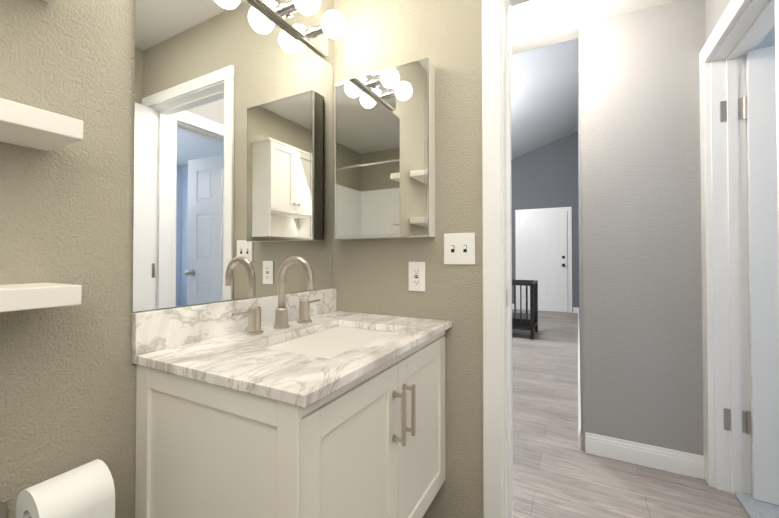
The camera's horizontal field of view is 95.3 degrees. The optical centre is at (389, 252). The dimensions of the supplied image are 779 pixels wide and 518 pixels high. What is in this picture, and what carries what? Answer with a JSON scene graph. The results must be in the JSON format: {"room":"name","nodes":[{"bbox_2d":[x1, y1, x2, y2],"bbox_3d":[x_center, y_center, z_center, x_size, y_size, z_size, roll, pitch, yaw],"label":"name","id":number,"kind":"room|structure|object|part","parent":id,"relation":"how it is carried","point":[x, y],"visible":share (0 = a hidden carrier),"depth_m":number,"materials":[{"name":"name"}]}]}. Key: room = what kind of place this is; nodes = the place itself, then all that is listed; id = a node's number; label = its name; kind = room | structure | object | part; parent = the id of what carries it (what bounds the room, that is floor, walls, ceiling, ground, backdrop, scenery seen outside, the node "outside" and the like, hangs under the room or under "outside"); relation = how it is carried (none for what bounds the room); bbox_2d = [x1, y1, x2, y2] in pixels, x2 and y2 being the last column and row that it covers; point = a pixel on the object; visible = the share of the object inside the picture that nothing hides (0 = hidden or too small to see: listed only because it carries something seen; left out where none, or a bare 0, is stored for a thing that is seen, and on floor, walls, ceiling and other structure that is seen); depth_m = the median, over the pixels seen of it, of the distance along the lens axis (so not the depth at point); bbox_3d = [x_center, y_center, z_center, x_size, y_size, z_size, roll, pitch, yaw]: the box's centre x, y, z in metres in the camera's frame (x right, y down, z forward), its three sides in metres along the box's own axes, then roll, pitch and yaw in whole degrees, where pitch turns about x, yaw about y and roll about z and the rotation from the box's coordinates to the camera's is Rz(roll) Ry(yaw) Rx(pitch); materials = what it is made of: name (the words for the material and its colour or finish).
{"room":"bathroom","nodes":[
{"label":"bathroom","id":0,"kind":"room"},
{"bbox_2d":[0,0,333,517],"bbox_3d":[-0.945,-0.111,0.381,0.126,2.440,2.990,0,-1,28],"label":"wall","id":1,"kind":"structure","parent":0,"point":[68,375],"depth_m":0.86,"materials":[{"name":"beige paint"}]},
{"bbox_2d":[0,282,81,311],"bbox_3d":[-0.771,0.074,0.421,0.151,0.036,0.600,0,-1,28],"label":"floating shelf","id":2,"kind":"object","parent":1,"relation":"attached to","point":[24,296],"visible":1,"depth_m":0.60,"materials":[{"name":"white paint"}]},
{"bbox_2d":[0,98,82,150],"bbox_3d":[-0.771,-0.229,0.425,0.151,0.036,0.600,0,-1,28],"label":"floating shelf","id":3,"kind":"object","parent":1,"relation":"attached to","point":[29,126],"visible":1,"depth_m":0.62,"materials":[{"name":"white paint"}]},
{"bbox_2d":[0,459,114,517],"bbox_3d":[-0.639,0.504,0.675,0.140,0.156,0.190,0,-1,28],"label":"toilet paper roll","id":4,"kind":"object","parent":1,"relation":"attached to","point":[86,490],"visible":1,"depth_m":0.66,"materials":[{"name":"white paper"}]},
{"bbox_3d":[-0.436,-0.339,1.211,0.005,0.973,0.788,0,-1,28],"label":"vanity mirror","id":5,"kind":"part","parent":1,"relation":"part of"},
{"bbox_2d":[132,256,451,517],"bbox_3d":[-0.191,0.421,1.077,0.554,0.822,0.798,0,-1,28],"label":"bathroom vanity","id":6,"kind":"object","parent":1,"relation":"attached to","point":[312,403],"visible":1,"depth_m":0.83,"materials":[{"name":"white paint"}]},
{"bbox_2d":[251,0,345,56],"bbox_3d":[-0.359,-0.893,1.195,0.164,0.116,0.630,0,-1,28],"label":"vanity light","id":7,"kind":"object","parent":1,"relation":"attached to","point":[300,20],"visible":1,"depth_m":1.34,"materials":[{"name":"silver metal"}]},
{"bbox_2d":[333,0,482,517],"bbox_3d":[-0.605,-0.093,1.826,3.930,2.440,0.120,0,-1,28],"label":"wall","id":8,"kind":"structure","parent":0,"point":[370,276],"depth_m":1.33,"materials":[{"name":"beige paint"}]},
{"bbox_2d":[335,57,434,238],"bbox_3d":[-0.026,-0.383,1.411,0.413,0.650,0.074,0,-1,28],"label":"medicine cabinet mirror","id":9,"kind":"object","parent":8,"relation":"attached to","point":[384,153],"visible":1,"depth_m":1.36,"materials":[{"name":"silver glass"}]},
{"bbox_2d":[409,262,424,291],"bbox_3d":[0.105,0.091,1.372,0.070,0.114,0.008,0,-1,28],"label":"outlet","id":10,"kind":"object","parent":8,"relation":"attached to","point":[416,276],"visible":1,"depth_m":1.37,"materials":[{"name":"white plastic"}]},
{"bbox_2d":[444,233,474,264],"bbox_3d":[0.252,-0.015,1.292,0.116,0.114,0.014,0,-1,28],"label":"double light switch","id":11,"kind":"object","parent":8,"relation":"attached to","point":[459,248],"visible":1,"depth_m":1.29,"materials":[{"name":"white plastic"}]},
{"bbox_2d":[511,38,577,159],"bbox_3d":[0.992,-1.954,5.457,3.605,1.254,5.650,0,-1,28],"label":"ceiling","id":12,"kind":"structure","parent":0,"point":[544,95],"depth_m":5.23,"materials":[{"name":"paint"}]},
{"bbox_2d":[511,131,578,312],"bbox_3d":[2.290,-0.647,7.882,3.365,3.700,0.120,0,-1,28],"label":"wall","id":13,"kind":"structure","parent":0,"point":[545,176],"depth_m":7.28,"materials":[{"name":"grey paint"}]},
{"bbox_2d":[515,207,571,312],"bbox_3d":[3.165,0.139,7.329,1.070,2.115,0.018,0,-1,28],"label":"door frame","id":14,"kind":"structure","parent":13,"relation":"attached to","point":[569,214],"depth_m":7.18,"materials":[{"name":"white wood"}]},
{"bbox_2d":[519,211,567,311],"bbox_3d":[3.140,0.174,7.282,0.910,2.030,0.116,0,-1,28],"label":"entry door","id":15,"kind":"structure","parent":13,"relation":"in","point":[543,248],"depth_m":7.27,"materials":[{"name":"white wood"}]},
{"bbox_2d":[578,38,580,388],"bbox_3d":[2.531,-0.688,4.623,0.120,3.700,5.650,0,-1,28],"label":"wall","id":16,"kind":"structure","parent":0,"point":[579,211],"depth_m":2.92,"materials":[{"name":"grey paint"}]},
{"bbox_2d":[576,307,580,448],"bbox_3d":[2.413,1.105,4.518,0.058,0.112,5.666,0,-1,28],"label":"baseboard","id":17,"kind":"structure","parent":16,"relation":"attached to","point":[577,308],"depth_m":2.63,"materials":[{"name":"white wood"}]},
{"bbox_2d":[512,309,748,517],"bbox_3d":[1.419,1.171,2.902,6.720,0.060,9.690,0,-1,28],"label":"floor","id":18,"kind":"structure","parent":0,"point":[558,472],"depth_m":1.86,"materials":[{"name":"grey wood"}]},
{"bbox_2d":[512,280,537,339],"bbox_3d":[1.509,0.791,5.323,1.270,0.760,0.600,0,-1,28],"label":"crib","id":19,"kind":"object","parent":18,"relation":"on","point":[523,321],"visible":0.31,"depth_m":4.86,"materials":[{"name":"black paint"}]},
{"bbox_2d":[734,492,778,517],"bbox_3d":[2.636,1.108,0.813,2.610,0.012,2.400,0,-1,28],"label":"carpet floor","id":20,"kind":"structure","parent":18,"relation":"on","point":[752,506],"depth_m":1.55,"materials":[{"name":"grey carpet"}]},
{"bbox_2d":[579,0,705,455],"bbox_3d":[1.373,-0.091,1.963,0.565,2.440,0.120,0,-1,28],"label":"wall","id":21,"kind":"structure","parent":0,"point":[640,249],"depth_m":1.90,"materials":[{"name":"grey paint"}]},
{"bbox_2d":[585,432,704,479],"bbox_3d":[1.355,1.072,1.887,0.540,0.112,0.026,0,-1,28],"label":"baseboard","id":22,"kind":"structure","parent":21,"relation":"attached to","point":[676,461],"depth_m":1.87,"materials":[{"name":"white wood"}]},
{"bbox_2d":[511,0,774,54],"bbox_3d":[0.400,-1.366,0.803,6.920,0.080,4.970,0,-1,28],"label":"ceiling","id":23,"kind":"structure","parent":0,"point":[566,20],"depth_m":2.01,"materials":[{"name":"paint"}]},
{"bbox_2d":[511,0,566,16],"bbox_3d":[0.748,-1.289,1.756,0.340,0.130,0.340,0,-1,28],"label":"light","id":24,"kind":"object","parent":23,"relation":"attached to","point":[533,8],"visible":0.79,"depth_m":1.78,"materials":[{"name":"white glass"}]},
{"bbox_2d":[705,0,730,40],"bbox_3d":[0.784,-0.115,0.125,0.120,2.440,3.920,0,-1,28],"label":"wall","id":25,"kind":"structure","parent":0,"point":[714,10],"depth_m":1.69,"materials":[{"name":"beige paint"}]},
{"bbox_2d":[482,0,778,517],"bbox_3d":[1.027,0.052,1.480,1.017,2.141,1.077,0,-1,28],"label":"door frame","id":26,"kind":"structure","parent":25,"relation":"attached to","point":[742,28],"depth_m":1.65,"materials":[{"name":"white wood"}]},
{"bbox_2d":[746,45,778,504],"bbox_3d":[1.965,0.091,1.417,0.754,2.030,0.187,0,-1,34],"label":"door","id":27,"kind":"structure","parent":25,"relation":"in","point":[762,227],"depth_m":1.59,"materials":[{"name":"white wood"}]},
{"bbox_2d":[777,0,778,80],"bbox_3d":[0.836,0.088,0.580,0.187,2.030,0.714,0,-1,29],"label":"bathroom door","id":28,"kind":"structure","parent":25,"relation":"in","point":[778,36],"depth_m":0.91,"materials":[{"name":"white wood"}]}
]}

